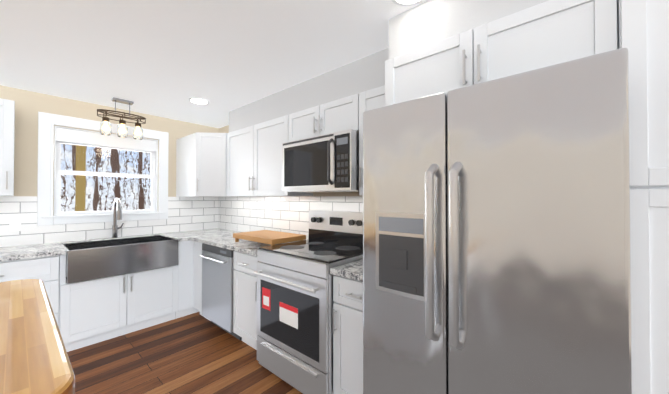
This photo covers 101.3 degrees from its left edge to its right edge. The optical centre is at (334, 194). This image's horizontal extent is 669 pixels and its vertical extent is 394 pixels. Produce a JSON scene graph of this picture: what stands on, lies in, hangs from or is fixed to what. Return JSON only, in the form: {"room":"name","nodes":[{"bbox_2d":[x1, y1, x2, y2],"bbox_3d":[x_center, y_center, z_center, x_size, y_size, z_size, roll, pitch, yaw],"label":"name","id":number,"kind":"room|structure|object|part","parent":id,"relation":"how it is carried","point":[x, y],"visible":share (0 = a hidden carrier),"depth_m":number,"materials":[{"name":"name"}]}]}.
{"room":"kitchen","nodes":[
{"label":"kitchen","id":0,"kind":"room"},
{"bbox_2d":[0,85,218,207],"bbox_3d":[-3.518,0.192,1.976,0.150,2.370,5.750,0,-1,41],"label":"wall","id":1,"kind":"structure","parent":0,"point":[29,105],"depth_m":2.68,"materials":[{"name":"beige paint"}]},
{"bbox_2d":[0,98,14,195],"bbox_3d":[-2.962,-0.396,2.236,0.361,0.808,0.460,0,-1,41],"label":"upper cabinet","id":2,"kind":"object","parent":1,"relation":"attached to","point":[7,117],"visible":1,"depth_m":2.29,"materials":[{"name":"white paint"}]},
{"bbox_2d":[37,112,168,225],"bbox_3d":[-2.527,-0.249,3.099,0.194,1.095,1.125,0,-1,41],"label":"window","id":3,"kind":"structure","parent":1,"relation":"in","point":[47,122],"depth_m":2.91,"materials":[{"name":"white wood"}]},
{"bbox_3d":[-2.530,-0.236,3.102,0.097,0.876,0.879,0,-1,41],"label":"window sash","id":4,"kind":"part","parent":3,"relation":"part of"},
{"bbox_2d":[0,196,215,246],"bbox_3d":[-2.536,0.244,2.996,0.008,0.456,2.580,0,-1,41],"label":"tile backsplash","id":5,"kind":"structure","parent":1,"relation":"attached to","point":[184,213],"depth_m":2.93,"materials":[{"name":"white tile"}]},
{"bbox_2d":[9,218,20,231],"bbox_3d":[-2.934,0.273,2.521,0.006,0.120,0.070,0,-1,41],"label":"electrical outlet plate","id":6,"kind":"object","parent":5,"relation":"attached to","point":[14,224],"visible":1,"depth_m":2.52,"materials":[{"name":"white plastic"}]},
{"bbox_2d":[176,132,227,196],"bbox_3d":[-1.554,-0.351,3.500,0.849,0.743,0.584,0,-1,41],"label":"upper cabinet","id":7,"kind":"object","parent":1,"relation":"attached to","point":[201,164],"visible":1,"depth_m":3.19,"materials":[{"name":"white paint"}]},
{"bbox_2d":[67,312,302,393],"bbox_3d":[-1.016,1.396,-0.187,6.750,0.080,5.750,0,-1,41],"label":"floor","id":8,"kind":"structure","parent":0,"point":[196,353],"depth_m":2.23,"materials":[{"name":"brown wood"}]},
{"bbox_2d":[0,255,59,326],"bbox_3d":[-2.783,0.941,2.212,0.646,0.876,0.758,0,-1,41],"label":"base cabinet","id":9,"kind":"object","parent":8,"relation":"on","point":[45,270],"visible":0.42,"depth_m":2.24,"materials":[{"name":"white paint"}]},
{"bbox_2d":[59,254,177,351],"bbox_3d":[-2.232,0.948,2.853,0.646,0.876,0.928,0,-1,41],"label":"base cabinet","id":10,"kind":"object","parent":8,"relation":"on","point":[94,311],"visible":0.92,"depth_m":2.60,"materials":[{"name":"white paint"}]},
{"bbox_2d":[0,228,362,281],"bbox_3d":[-1.303,0.482,2.053,3.104,0.037,2.438,0,-1,41],"label":"countertop","id":11,"kind":"structure","parent":10,"relation":"on","point":[225,239],"depth_m":2.50,"materials":[{"name":"stone"}]},
{"bbox_2d":[112,198,123,237],"bbox_3d":[-2.338,0.253,2.994,0.246,0.440,0.109,0,-1,41],"label":"faucet","id":12,"kind":"object","parent":11,"relation":"on","point":[117,211],"visible":1,"depth_m":3.01,"materials":[{"name":"silver metal"}]},
{"bbox_2d":[61,235,177,283],"bbox_3d":[-2.177,0.617,2.820,0.540,0.278,0.865,0,-1,41],"label":"sink","id":13,"kind":"object","parent":11,"relation":"in","point":[89,260],"visible":0.94,"depth_m":2.65,"materials":[{"name":"silver metal"}]},
{"bbox_2d":[233,230,305,244],"bbox_3d":[-0.648,0.427,2.705,0.650,0.086,0.400,0,-1,41],"label":"cutting board","id":14,"kind":"object","parent":11,"relation":"on","point":[270,237],"visible":0.83,"depth_m":2.60,"materials":[{"name":"brown wood"}]},
{"bbox_2d":[175,240,199,318],"bbox_3d":[-1.706,0.954,3.509,0.589,0.876,0.749,0,-1,41],"label":"base cabinet","id":15,"kind":"object","parent":8,"relation":"on","point":[185,274],"visible":0.15,"depth_m":3.10,"materials":[{"name":"white paint"}]},
{"bbox_2d":[193,241,210,320],"bbox_3d":[-1.313,0.952,3.277,0.306,0.876,0.589,0,-1,41],"label":"base cabinet","id":16,"kind":"object","parent":8,"relation":"on","point":[197,286],"visible":0.1,"depth_m":3.08,"materials":[{"name":"white paint"}]},
{"bbox_2d":[199,243,241,339],"bbox_3d":[-1.000,0.947,2.939,0.600,0.869,0.672,0,-1,41],"label":"dishwasher","id":17,"kind":"object","parent":8,"relation":"on","point":[217,286],"visible":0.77,"depth_m":2.69,"materials":[{"name":"grey metal"}]},
{"bbox_2d":[233,251,256,349],"bbox_3d":[-0.582,0.945,2.611,0.457,0.876,0.646,0,-1,41],"label":"base cabinet","id":18,"kind":"object","parent":8,"relation":"on","point":[244,296],"visible":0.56,"depth_m":2.42,"materials":[{"name":"white paint"}]},
{"bbox_2d":[253,210,362,393],"bbox_3d":[-0.147,0.762,2.179,0.760,1.235,0.714,0,-1,41],"label":"range","id":19,"kind":"object","parent":8,"relation":"on","point":[294,321],"visible":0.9,"depth_m":1.95,"materials":[{"name":"silver metal"}]},
{"bbox_2d":[333,275,362,393],"bbox_3d":[0.316,0.938,1.839,0.375,0.876,0.646,0,-1,41],"label":"base cabinet","id":20,"kind":"object","parent":8,"relation":"on","point":[348,336],"visible":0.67,"depth_m":1.67,"materials":[{"name":"white paint"}]},
{"bbox_2d":[617,0,668,393],"bbox_3d":[1.377,0.309,0.920,0.629,2.115,0.666,0,-1,41],"label":"pantry","id":21,"kind":"object","parent":8,"relation":"on","point":[643,32],"visible":0.75,"depth_m":0.87,"materials":[{"name":"white paint"}]},
{"bbox_3d":[0.741,0.488,1.352,0.890,1.765,0.790,0,-1,41],"label":"fridge","id":22,"kind":"object","parent":8,"relation":"on","visible":0},
{"bbox_2d":[363,48,631,393],"bbox_3d":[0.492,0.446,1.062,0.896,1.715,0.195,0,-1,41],"label":"refrigerator","id":23,"kind":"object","parent":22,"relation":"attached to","point":[542,155],"depth_m":0.95,"materials":[{"name":"silver metal"}]},
{"bbox_3d":[0.319,0.229,1.136,0.384,0.709,0.078,0,-1,41],"label":"fridge handle","id":24,"kind":"part","parent":23,"relation":"part of","materials":[{"name":"silver metal"}]},
{"bbox_3d":[-1.506,0.926,0.479,1.214,0.872,1.294,0,-1,41],"label":"kitchen island","id":25,"kind":"object","parent":8,"relation":"on","visible":0},
{"bbox_2d":[0,279,74,393],"bbox_3d":[-1.505,0.454,0.484,1.335,0.073,1.415,0,-1,41],"label":"island countertop","id":26,"kind":"structure","parent":25,"relation":"on","point":[34,358],"depth_m":0.77,"materials":[{"name":"beige wood"}]},
{"bbox_2d":[0,0,427,127],"bbox_3d":[-1.016,-1.054,-0.163,6.750,0.080,5.750,0,-1,41],"label":"ceiling","id":27,"kind":"structure","parent":0,"point":[165,58],"depth_m":1.85,"materials":[{"name":"white paint"}]},
{"bbox_2d":[97,97,145,139],"bbox_3d":[-2.201,-0.794,2.851,0.184,0.380,0.414,0,-1,41],"label":"pendant light","id":28,"kind":"object","parent":27,"relation":"hanging from","point":[105,127],"visible":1,"depth_m":2.83,"materials":[{"name":"silver metal"}]},
{"bbox_2d":[188,97,209,104],"bbox_3d":[-1.414,-0.980,2.868,0.200,0.007,0.200,0,-1,41],"label":"recessed light","id":29,"kind":"object","parent":27,"relation":"in","point":[196,100],"visible":0.94,"depth_m":2.86,"materials":[{"name":"white"}]},
{"bbox_2d":[229,0,548,131],"bbox_3d":[0.211,-0.865,2.005,3.798,0.253,0.559,0,-1,41],"label":"soffit bulkhead","id":30,"kind":"object","parent":27,"relation":"attached to","point":[428,22],"visible":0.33,"depth_m":1.86,"materials":[{"name":"grey paint"}]},
{"bbox_2d":[391,0,423,6],"bbox_3d":[0.373,-0.995,1.345,0.200,0.007,0.200,0,-1,41],"label":"recessed light","id":31,"kind":"object","parent":27,"relation":"in","point":[405,3],"visible":1,"depth_m":1.41,"materials":[{"name":"white"}]},
{"bbox_2d":[219,125,359,196],"bbox_3d":[0.866,0.191,1.900,6.600,2.370,0.150,0,-1,41],"label":"wall","id":32,"kind":"structure","parent":0,"point":[224,129],"depth_m":2.62,"materials":[{"name":"beige paint"}]},
{"bbox_2d":[227,115,312,196],"bbox_3d":[-0.747,-0.357,2.953,1.103,0.743,0.361,0,-1,41],"label":"upper cabinet","id":33,"kind":"object","parent":32,"relation":"attached to","point":[254,160],"visible":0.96,"depth_m":2.80,"materials":[{"name":"white paint"}]},
{"bbox_2d":[216,196,362,239],"bbox_3d":[-0.511,0.244,2.977,3.104,0.456,0.008,0,-1,41],"label":"tile backsplash","id":34,"kind":"structure","parent":32,"relation":"attached to","point":[279,214],"depth_m":3.10,"materials":[{"name":"white tile"}]},
{"bbox_2d":[288,94,358,141],"bbox_3d":[-0.031,-0.598,2.341,0.780,0.273,0.361,0,-1,41],"label":"upper cabinet","id":35,"kind":"object","parent":32,"relation":"attached to","point":[341,114],"visible":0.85,"depth_m":2.19,"materials":[{"name":"white paint"}]},
{"bbox_2d":[282,129,358,191],"bbox_3d":[-0.061,-0.245,2.301,0.763,0.430,0.433,0,-1,41],"label":"microwave","id":36,"kind":"object","parent":35,"relation":"attached to","point":[329,162],"visible":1,"depth_m":2.10,"materials":[{"name":"silver metal"}]},
{"bbox_2d":[359,85,384,195],"bbox_3d":[0.409,-0.367,1.960,0.376,0.743,0.361,0,-1,41],"label":"upper cabinet","id":37,"kind":"object","parent":32,"relation":"attached to","point":[374,98],"visible":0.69,"depth_m":1.94,"materials":[{"name":"white paint"}]},
{"bbox_2d":[385,0,617,105],"bbox_3d":[0.802,-0.586,1.437,0.902,0.315,0.646,0,-1,41],"label":"upper cabinet","id":38,"kind":"object","parent":32,"relation":"attached to","point":[547,33],"visible":0.71,"depth_m":1.14,"materials":[{"name":"white paint"}]},
{"label":"outside","id":39,"kind":"structure","parent":0,"visible":0},
{"bbox_2d":[61,143,150,211],"bbox_3d":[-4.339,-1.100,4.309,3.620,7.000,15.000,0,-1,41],"label":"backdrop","id":40,"kind":"structure","parent":39,"point":[81,182],"depth_m":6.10,"materials":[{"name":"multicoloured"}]}
]}

